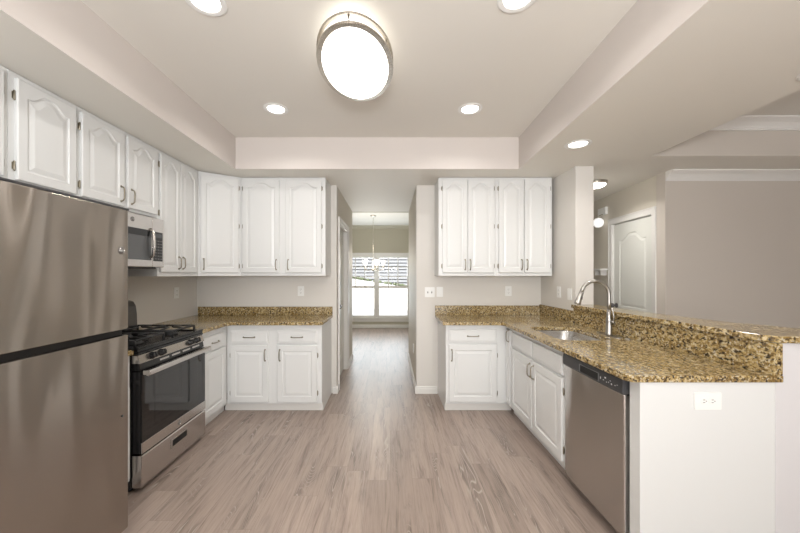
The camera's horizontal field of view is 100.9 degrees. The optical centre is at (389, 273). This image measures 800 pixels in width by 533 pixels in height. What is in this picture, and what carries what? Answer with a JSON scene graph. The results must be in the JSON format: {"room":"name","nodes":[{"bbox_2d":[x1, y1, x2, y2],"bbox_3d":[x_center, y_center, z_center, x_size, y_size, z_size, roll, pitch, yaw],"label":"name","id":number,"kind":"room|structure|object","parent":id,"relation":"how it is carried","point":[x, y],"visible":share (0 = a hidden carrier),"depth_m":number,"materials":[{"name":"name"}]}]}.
{"room":"kitchen","nodes":[
{"label":"kitchen","id":0,"kind":"room"},
{"bbox_2d":[128,276,196,326],"bbox_3d":[-2.333,0.180,0.747,0.133,2.440,6.493,0,0,0],"label":"wall","id":1,"kind":"structure","parent":0,"point":[153,296],"depth_m":3.27,"materials":[{"name":"beige paint"}]},
{"bbox_2d":[0,65,6,177],"bbox_3d":[-2.072,-0.750,1.222,0.382,0.571,0.884,0,0,0],"label":"upper cabinet","id":2,"kind":"object","parent":1,"relation":"attached to","point":[3,71],"visible":0.94,"depth_m":1.63,"materials":[{"name":"white paint"}]},
{"bbox_2d":[7,69,75,195],"bbox_3d":[-2.087,-0.750,1.849,0.353,0.571,0.366,0,0,0],"label":"upper cabinet","id":3,"kind":"object","parent":1,"relation":"attached to","point":[41,124],"visible":0.93,"depth_m":1.80,"materials":[{"name":"white paint"}]},
{"bbox_2d":[76,106,157,217],"bbox_3d":[-2.072,-0.750,2.384,0.382,0.571,0.700,0,0,0],"label":"upper cabinet","id":4,"kind":"object","parent":1,"relation":"attached to","point":[115,167],"visible":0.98,"depth_m":2.29,"materials":[{"name":"white paint"}]},
{"bbox_2d":[128,212,163,268],"bbox_3d":[-2.047,-0.244,2.384,0.430,0.404,0.696,0,0,0],"label":"microwave","id":5,"kind":"object","parent":4,"relation":"attached to","point":[145,233],"visible":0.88,"depth_m":2.52,"materials":[{"name":"silver metal"}]},
{"bbox_2d":[128,149,197,275],"bbox_3d":[-2.072,-0.508,3.026,0.382,1.056,0.579,0,0,0],"label":"upper cabinet","id":6,"kind":"object","parent":1,"relation":"attached to","point":[177,181],"visible":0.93,"depth_m":2.96,"materials":[{"name":"white paint"}]},
{"bbox_2d":[174,287,178,298],"bbox_3d":[-2.262,0.200,3.500,0.008,0.116,0.074,0,0,0],"label":"wall outlet","id":7,"kind":"object","parent":1,"relation":"attached to","point":[176,289],"visible":1,"depth_m":3.49,"materials":[{"name":"white plastic"}]},
{"bbox_2d":[338,189,351,358],"bbox_3d":[-0.687,0.180,4.747,0.120,2.440,1.507,0,0,0],"label":"wall","id":8,"kind":"structure","parent":0,"point":[344,211],"depth_m":5.11,"materials":[{"name":"paint"}]},
{"bbox_2d":[338,217,348,389],"bbox_3d":[-0.677,0.352,4.450,0.146,2.095,0.950,0,0,0],"label":"door","id":9,"kind":"structure","parent":8,"relation":"in","point":[343,228],"depth_m":4.74,"materials":[{"name":"paint"}]},
{"bbox_2d":[349,353,352,366],"bbox_3d":[-0.619,1.357,5.215,0.016,0.086,0.570,0,0,0],"label":"baseboard","id":10,"kind":"structure","parent":8,"relation":"attached to","point":[351,357],"depth_m":5.17,"materials":[{"name":"white paint"}]},
{"bbox_2d":[81,0,636,136],"bbox_3d":[-0.127,-1.407,0.385,2.807,0.106,5.770,0,0,0],"label":"ceiling","id":11,"kind":"structure","parent":0,"point":[448,55],"depth_m":2.05,"materials":[{"name":"paint"}]},
{"bbox_2d":[185,0,226,16],"bbox_3d":[-0.915,-1.350,1.635,0.196,0.006,0.196,0,0,0],"label":"recessed light","id":12,"kind":"object","parent":11,"relation":"in","point":[213,8],"visible":1,"depth_m":1.67,"materials":[{"name":"white plastic"}]},
{"bbox_2d":[263,103,287,114],"bbox_3d":[-0.935,-1.350,2.705,0.196,0.006,0.196,0,0,0],"label":"recessed light","id":13,"kind":"object","parent":11,"relation":"in","point":[273,108],"visible":1,"depth_m":2.69,"materials":[{"name":"white plastic"}]},
{"bbox_2d":[316,7,392,100],"bbox_3d":[-0.206,-1.294,2.000,0.452,0.117,0.744,0,0,0],"label":"ceiling light","id":14,"kind":"object","parent":11,"relation":"attached to","point":[356,60],"visible":1,"depth_m":1.87,"materials":[{"name":"white glass"}]},
{"bbox_2d":[322,27,387,98],"bbox_3d":[-0.206,-1.241,2.000,0.393,0.010,0.685,0,0,0],"label":"diffuser","id":15,"kind":"object","parent":14,"relation":"attached to","point":[354,59],"depth_m":1.92,"materials":[{"name":"white glass"}]},
{"bbox_2d":[458,103,481,114],"bbox_3d":[0.656,-1.350,2.705,0.196,0.006,0.196,0,0,0],"label":"recessed light","id":16,"kind":"object","parent":11,"relation":"in","point":[469,108],"visible":1,"depth_m":2.69,"materials":[{"name":"white plastic"}]},
{"bbox_2d":[497,0,535,12],"bbox_3d":[0.625,-1.350,1.612,0.196,0.006,0.196,0,0,0],"label":"recessed light","id":17,"kind":"object","parent":11,"relation":"in","point":[506,6],"visible":1,"depth_m":1.66,"materials":[{"name":"white plastic"}]},
{"bbox_2d":[197,185,540,392],"bbox_3d":[-0.248,0.180,3.933,4.038,2.440,0.120,0,0,0],"label":"wall","id":18,"kind":"structure","parent":0,"point":[457,290],"depth_m":3.87,"materials":[{"name":"beige paint"}]},
{"bbox_2d":[198,171,240,275],"bbox_3d":[-1.934,-0.508,3.588,0.662,1.056,0.567,0,0,0],"label":"upper cabinet","id":19,"kind":"object","parent":18,"relation":"attached to","point":[219,196],"visible":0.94,"depth_m":3.41,"materials":[{"name":"white paint"}]},
{"bbox_2d":[198,307,332,314],"bbox_3d":[-1.458,0.430,3.860,1.571,0.096,0.021,0,0,0],"label":"backsplash","id":20,"kind":"structure","parent":18,"relation":"attached to","point":[201,310],"depth_m":3.85,"materials":[{"name":"brown stone"}]},
{"bbox_2d":[241,178,330,275],"bbox_3d":[-1.147,-0.508,3.684,0.908,1.056,0.375,0,0,0],"label":"upper cabinet","id":21,"kind":"object","parent":18,"relation":"attached to","point":[286,222],"visible":1,"depth_m":3.53,"materials":[{"name":"white paint"}]},
{"bbox_2d":[298,286,303,295],"bbox_3d":[-1.045,0.200,3.868,0.074,0.116,0.008,0,0,0],"label":"wall outlet","id":22,"kind":"object","parent":18,"relation":"attached to","point":[300,288],"visible":1,"depth_m":3.87,"materials":[{"name":"white plastic"}]},
{"bbox_2d":[333,386,337,393],"bbox_3d":[-0.639,1.357,3.865,0.057,0.086,0.016,0,0,0],"label":"baseboard","id":23,"kind":"structure","parent":18,"relation":"attached to","point":[335,388],"depth_m":3.86,"materials":[{"name":"white paint"}]},
{"bbox_2d":[415,386,436,393],"bbox_3d":[0.425,1.357,3.865,0.260,0.086,0.016,0,0,0],"label":"baseboard","id":24,"kind":"structure","parent":18,"relation":"attached to","point":[418,389],"depth_m":3.86,"materials":[{"name":"white paint"}]},
{"bbox_2d":[425,287,434,296],"bbox_3d":[0.466,0.213,3.864,0.115,0.118,0.018,0,0,0],"label":"double switch","id":25,"kind":"object","parent":18,"relation":"attached to","point":[429,291],"visible":1,"depth_m":3.87,"materials":[{"name":"white plastic"}]},
{"bbox_2d":[437,287,442,296],"bbox_3d":[0.583,0.210,3.868,0.074,0.116,0.009,0,0,0],"label":"wall switch","id":26,"kind":"object","parent":18,"relation":"attached to","point":[439,289],"visible":1,"depth_m":3.87,"materials":[{"name":"white plastic"}]},
{"bbox_2d":[435,178,495,275],"bbox_3d":[0.829,-0.508,3.684,0.614,1.056,0.375,0,0,0],"label":"upper cabinet","id":27,"kind":"object","parent":18,"relation":"attached to","point":[465,208],"visible":1,"depth_m":3.53,"materials":[{"name":"white paint"}]},
{"bbox_2d":[435,305,539,314],"bbox_3d":[1.137,0.423,3.860,1.220,0.110,0.021,0,0,0],"label":"backsplash","id":28,"kind":"structure","parent":18,"relation":"attached to","point":[439,309],"depth_m":3.85,"materials":[{"name":"brown stone"}]},
{"bbox_2d":[505,286,511,295],"bbox_3d":[1.388,0.200,3.868,0.074,0.116,0.008,0,0,0],"label":"wall outlet","id":29,"kind":"object","parent":18,"relation":"attached to","point":[508,289],"visible":1,"depth_m":3.87,"materials":[{"name":"white plastic"}]},
{"bbox_2d":[496,178,551,275],"bbox_3d":[1.438,-0.508,3.684,0.601,1.056,0.375,0,0,0],"label":"upper cabinet","id":30,"kind":"object","parent":18,"relation":"attached to","point":[523,205],"visible":0.97,"depth_m":3.53,"materials":[{"name":"white paint"}]},
{"bbox_2d":[122,328,617,532],"bbox_3d":[1.500,1.430,3.075,9.400,0.060,11.350,0,0,0],"label":"floor","id":31,"kind":"structure","parent":0,"point":[380,456],"depth_m":2.33,"materials":[{"name":"grey wood"}]},
{"bbox_2d":[0,177,128,532],"bbox_3d":[-1.812,0.526,1.357,0.856,1.747,0.803,0,0,0],"label":"refrigerator","id":32,"kind":"object","parent":31,"relation":"on","point":[64,256],"visible":1,"depth_m":1.39,"materials":[{"name":"grey metal"}]},
{"bbox_2d":[128,356,129,481],"bbox_3d":[-1.931,0.957,1.942,0.669,0.887,0.285,0,0,0],"label":"base cabinet","id":33,"kind":"object","parent":31,"relation":"on","point":[128,356],"visible":0.05,"depth_m":2.06,"materials":[{"name":"white paint"}]},
{"bbox_2d":[122,300,210,491],"bbox_3d":[-1.890,0.812,2.462,0.730,1.175,0.736,0,0,0],"label":"gas range","id":34,"kind":"object","parent":31,"relation":"on","point":[167,366],"visible":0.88,"depth_m":2.33,"materials":[{"name":"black metal"}]},
{"bbox_2d":[128,329,202,354],"bbox_3d":[-1.877,0.495,2.462,0.554,0.046,0.736,0,0,0],"label":"cooktop","id":35,"kind":"object","parent":34,"relation":"in","point":[148,346],"depth_m":2.43,"materials":[{"name":"black metal"}]},
{"bbox_2d":[202,326,226,425],"bbox_3d":[-1.921,0.957,3.110,0.649,0.887,0.550,0,0,0],"label":"base cabinet","id":36,"kind":"object","parent":31,"relation":"on","point":[215,358],"visible":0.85,"depth_m":3.09,"materials":[{"name":"white paint"}]},
{"bbox_2d":[225,319,330,409],"bbox_3d":[-1.194,0.957,3.576,1.013,0.887,0.590,0,0,0],"label":"base cabinet","id":37,"kind":"object","parent":31,"relation":"on","point":[270,367],"visible":0.98,"depth_m":3.31,"materials":[{"name":"white paint"}]},
{"bbox_2d":[139,307,332,332],"bbox_3d":[-1.468,0.446,3.351,1.593,0.128,1.038,0,0,0],"label":"countertop","id":38,"kind":"structure","parent":37,"relation":"on","point":[208,319],"depth_m":3.63,"materials":[{"name":"brown stone"}]},
{"bbox_2d":[438,321,510,409],"bbox_3d":[0.905,0.957,3.576,0.687,0.887,0.590,0,0,0],"label":"base cabinet","id":39,"kind":"object","parent":31,"relation":"on","point":[471,358],"visible":0.91,"depth_m":3.31,"materials":[{"name":"white paint"}]},
{"bbox_2d":[435,304,782,382],"bbox_3d":[1.188,0.418,2.709,1.321,0.184,2.322,0,0,0],"label":"countertop","id":40,"kind":"structure","parent":39,"relation":"on","point":[656,352],"depth_m":2.00,"materials":[{"name":"brown stone"}]},
{"bbox_2d":[536,330,598,339],"bbox_3d":[1.433,0.610,2.683,0.430,0.197,0.645,0,0,0],"label":"sink","id":41,"kind":"object","parent":40,"relation":"in","point":[560,334],"visible":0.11,"depth_m":2.96,"materials":[{"name":"silver metal"}]},
{"bbox_2d":[574,279,622,337],"bbox_3d":[1.587,0.260,2.575,0.298,0.435,0.260,0,0,0],"label":"faucet","id":42,"kind":"object","parent":40,"relation":"on","point":[608,329],"visible":1,"depth_m":2.56,"materials":[{"name":"silver metal"}]},
{"bbox_2d":[506,328,518,417],"bbox_3d":[1.451,0.957,3.264,0.629,0.887,0.128,0,0,0],"label":"base cabinet","id":43,"kind":"object","parent":31,"relation":"on","point":[508,331],"visible":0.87,"depth_m":3.25,"materials":[{"name":"white paint"}]},
{"bbox_2d":[511,330,564,468],"bbox_3d":[1.446,0.956,2.709,0.620,0.888,0.981,0,0,0],"label":"base cabinet","id":44,"kind":"object","parent":31,"relation":"on","point":[537,368],"visible":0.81,"depth_m":2.57,"materials":[{"name":"white paint"}]},
{"bbox_2d":[563,353,629,532],"bbox_3d":[1.455,0.957,1.928,0.600,0.886,0.566,0,0,0],"label":"dishwasher","id":45,"kind":"object","parent":31,"relation":"on","point":[597,401],"visible":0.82,"depth_m":1.83,"materials":[{"name":"grey metal"}]},
{"bbox_2d":[630,382,774,532],"bbox_3d":[1.505,0.957,1.598,0.640,0.887,0.068,0,0,0],"label":"end panel","id":46,"kind":"object","parent":31,"relation":"on","point":[692,470],"visible":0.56,"depth_m":1.56,"materials":[{"name":"white paint"}]},
{"bbox_2d":[694,392,721,409],"bbox_3d":[1.502,0.600,1.559,0.128,0.082,0.008,0,0,0],"label":"wall outlet","id":47,"kind":"object","parent":46,"relation":"attached to","point":[702,400],"visible":1,"depth_m":1.56,"materials":[{"name":"white plastic"}]},
{"bbox_2d":[701,398,707,404],"bbox_3d":[1.482,0.600,1.556,0.033,0.033,0.002,0,0,0],"label":"receptacle","id":48,"kind":"object","parent":47,"relation":"attached to","point":[704,401],"depth_m":1.56,"materials":[{"name":"grey plastic"}]},
{"bbox_2d":[709,398,715,404],"bbox_3d":[1.522,0.600,1.556,0.033,0.033,0.002,0,0,0],"label":"receptacle","id":49,"kind":"object","parent":47,"relation":"attached to","point":[712,401],"depth_m":1.56,"materials":[{"name":"grey plastic"}]},
{"bbox_2d":[352,230,408,323],"bbox_3d":[0.000,0.075,8.660,6.200,2.650,0.140,0,0,0],"label":"wall","id":50,"kind":"structure","parent":0,"point":[363,241],"depth_m":8.59,"materials":[{"name":"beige paint"}]},
{"bbox_2d":[352,256,375,316],"bbox_3d":[-0.784,0.330,8.650,0.828,1.600,0.100,0,0,0],"label":"window","id":51,"kind":"structure","parent":50,"relation":"in","point":[355,257],"depth_m":8.60,"materials":[{"name":"white paint"}]},
{"bbox_2d":[376,256,376,316],"bbox_3d":[-0.350,0.330,8.645,0.038,1.600,0.130,0,0,0],"label":"trim","id":52,"kind":"structure","parent":50,"relation":"attached to","point":[376,256],"depth_m":8.58,"materials":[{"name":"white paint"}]},
{"bbox_2d":[352,225,408,229],"bbox_3d":[0.000,-1.203,8.545,6.000,0.094,0.090,0,0,0],"label":"trim","id":53,"kind":"structure","parent":50,"relation":"attached to","point":[354,227],"depth_m":8.55,"materials":[{"name":"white paint"}]},
{"bbox_2d":[352,317,408,321],"bbox_3d":[-0.350,1.186,8.565,1.900,0.108,0.049,0,0,0],"label":"trim","id":54,"kind":"structure","parent":50,"relation":"attached to","point":[354,319],"depth_m":8.57,"materials":[{"name":"white paint"}]},
{"bbox_2d":[352,324,408,327],"bbox_3d":[0.000,1.357,8.582,6.000,0.086,0.016,0,0,0],"label":"baseboard","id":55,"kind":"structure","parent":50,"relation":"attached to","point":[353,325],"depth_m":8.57,"materials":[{"name":"white paint"}]},
{"bbox_2d":[352,253,408,255],"bbox_3d":[-0.350,0.300,8.579,1.860,1.700,0.019,0,0,0],"label":"trim","id":56,"kind":"structure","parent":50,"relation":"attached to","point":[353,254],"depth_m":8.57,"materials":[{"name":"white paint"}]},
{"bbox_2d":[377,256,408,316],"bbox_3d":[0.084,0.330,8.650,0.828,1.600,0.100,0,0,0],"label":"window","id":57,"kind":"structure","parent":50,"relation":"in","point":[378,257],"depth_m":8.60,"materials":[{"name":"white paint"}]},
{"bbox_2d":[352,213,408,224],"bbox_3d":[0.000,-1.300,7.100,6.200,0.100,3.200,0,0,0],"label":"ceiling","id":58,"kind":"structure","parent":0,"point":[357,218],"depth_m":7.57,"materials":[{"name":"paint"}]},
{"bbox_2d":[362,215,385,271],"bbox_3d":[-0.347,-0.644,7.068,0.539,1.209,0.542,0,0,0],"label":"chandelier","id":59,"kind":"object","parent":58,"relation":"hanging from","point":[375,263],"visible":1,"depth_m":7.03,"materials":[{"name":"silver metal"}]},
{"bbox_2d":[352,212,408,212],"bbox_3d":[0.000,0.075,5.550,6.200,2.650,0.100,0,0,0],"label":"wall","id":60,"kind":"structure","parent":0,"point":[352,212],"depth_m":5.58,"materials":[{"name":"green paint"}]},
{"bbox_2d":[0,0,799,211],"bbox_3d":[1.917,-1.250,1.500,8.367,0.420,8.000,0,0,0],"label":"ceiling","id":61,"kind":"structure","parent":0,"point":[648,99],"depth_m":2.17,"materials":[{"name":"paint"}]},
{"bbox_2d":[564,139,591,148],"bbox_3d":[1.504,-1.036,2.640,0.196,0.006,0.196,0,0,0],"label":"recessed light","id":62,"kind":"object","parent":61,"relation":"in","point":[581,143],"visible":1,"depth_m":2.63,"materials":[{"name":"white plastic"}]},
{"bbox_2d":[594,179,607,188],"bbox_3d":[2.330,-1.004,3.740,0.230,0.069,0.230,0,0,0],"label":"hall light","id":63,"kind":"object","parent":61,"relation":"attached to","point":[600,183],"visible":0.59,"depth_m":3.65,"materials":[{"name":"white glass"}]},
{"bbox_2d":[409,189,415,381],"bbox_3d":[0.370,0.180,4.747,0.119,2.440,1.507,0,0,0],"label":"wall","id":64,"kind":"structure","parent":0,"point":[412,211],"depth_m":4.56,"materials":[{"name":"paint"}]},
{"bbox_2d":[408,353,415,389],"bbox_3d":[0.303,1.357,4.686,0.016,0.086,1.627,0,0,0],"label":"baseboard","id":65,"kind":"structure","parent":64,"relation":"attached to","point":[409,361],"depth_m":4.53,"materials":[{"name":"white paint"}]},
{"bbox_2d":[541,166,593,309],"bbox_3d":[1.849,0.180,4.289,0.228,2.440,2.222,0,0,0],"label":"wall","id":66,"kind":"structure","parent":0,"point":[572,190],"depth_m":3.25,"materials":[{"name":"beige paint"}]},
{"bbox_2d":[539,304,572,322],"bbox_3d":[1.767,0.416,3.525,0.021,0.122,0.691,0,0,-1],"label":"backsplash","id":67,"kind":"structure","parent":66,"relation":"attached to","point":[562,314],"depth_m":3.46,"materials":[{"name":"brown stone"}]},
{"bbox_2d":[557,286,560,297],"bbox_3d":[1.774,0.190,3.470,0.008,0.116,0.074,0,0,0],"label":"wall outlet","id":68,"kind":"object","parent":66,"relation":"attached to","point":[558,288],"visible":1,"depth_m":3.46,"materials":[{"name":"white plastic"}]},
{"bbox_2d":[567,288,571,299],"bbox_3d":[1.778,0.200,3.270,0.009,0.116,0.074,0,0,0],"label":"wall switch","id":69,"kind":"object","parent":66,"relation":"attached to","point":[569,290],"visible":1,"depth_m":3.26,"materials":[{"name":"white plastic"}]},
{"bbox_2d":[594,176,655,305],"bbox_3d":[2.959,0.180,4.434,0.100,2.440,2.120,0,0,6],"label":"wall","id":70,"kind":"structure","parent":0,"point":[642,195],"depth_m":4.34,"materials":[{"name":"paint"}]},
{"bbox_2d":[594,207,607,227],"bbox_3d":[2.840,-0.764,4.507,0.151,0.271,0.200,0,0,6],"label":"wall sconce","id":71,"kind":"object","parent":70,"relation":"attached to","point":[598,222],"visible":0.94,"depth_m":4.44,"materials":[{"name":"white glass"}]},
{"bbox_2d":[594,269,607,274],"bbox_3d":[2.860,-0.026,4.505,0.110,0.092,0.240,0,0,6],"label":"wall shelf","id":72,"kind":"object","parent":70,"relation":"attached to","point":[597,271],"visible":0.94,"depth_m":4.43,"materials":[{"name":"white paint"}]},
{"bbox_2d":[608,206,656,312],"bbox_3d":[2.873,0.342,3.910,0.162,2.116,0.902,0,0,6],"label":"door","id":73,"kind":"structure","parent":70,"relation":"in","point":[632,282],"depth_m":3.87,"materials":[{"name":"paint"}]},
{"bbox_2d":[656,172,799,327],"bbox_3d":[4.400,0.180,3.413,3.200,2.440,0.115,0,0,0],"label":"wall","id":74,"kind":"structure","parent":0,"point":[727,251],"depth_m":3.35,"materials":[{"name":"beige paint"}]},
{"bbox_2d":[665,169,799,180],"bbox_3d":[4.400,-0.993,3.310,3.200,0.094,0.090,0,0,0],"label":"trim","id":75,"kind":"structure","parent":74,"relation":"attached to","point":[673,174],"depth_m":3.31,"materials":[{"name":"white paint"}]},
{"bbox_2d":[744,90,799,114],"bbox_3d":[4.205,-1.409,0.204,3.790,0.103,5.408,0,0,0],"label":"ceiling","id":76,"kind":"structure","parent":0,"point":[789,104],"depth_m":2.69,"materials":[{"name":"paint"}]},
{"bbox_2d":[709,115,799,130],"bbox_3d":[4.155,-1.310,2.863,3.690,0.094,0.090,0,0,0],"label":"trim","id":77,"kind":"structure","parent":76,"relation":"attached to","point":[744,122],"depth_m":2.87,"materials":[{"name":"white paint"}]},
{"bbox_2d":[772,342,799,532],"bbox_3d":[1.905,0.863,2.371,0.193,1.074,1.619,0,0,-1],"label":"wall","id":78,"kind":"structure","parent":0,"point":[787,393],"depth_m":1.56,"materials":[{"name":"white paint"}]},
{"bbox_2d":[571,304,799,343],"bbox_3d":[1.898,0.309,2.282,0.495,0.032,1.812,0,0,-12],"label":"bar","id":79,"kind":"object","parent":78,"relation":"on","point":[776,334],"visible":0.98,"depth_m":1.88,"materials":[{"name":"brown stone"}]},
{"label":"outside","id":80,"kind":"structure","parent":0,"visible":0},
{"bbox_2d":[352,279,406,314],"bbox_3d":[0.000,0.500,12.900,28.000,4.480,8.200,0,0,0],"label":"yard","id":81,"kind":"structure","parent":80,"point":[392,301],"depth_m":12.27,"materials":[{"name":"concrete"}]},
{"bbox_2d":[352,258,406,284],"bbox_3d":[0.000,-0.800,16.200,18.400,5.600,0.800,0,0,0],"label":"house","id":82,"kind":"structure","parent":81,"relation":"on","point":[402,262],"depth_m":16.17,"materials":[{"name":"grey paint"}]},
{"bbox_2d":[352,277,406,285],"bbox_3d":[-0.080,0.432,15.595,6.937,1.281,0.574,0,0,0],"label":"hedge","id":83,"kind":"object","parent":81,"relation":"on","point":[357,278],"visible":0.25,"depth_m":15.46,"materials":[{"name":"green plant"}]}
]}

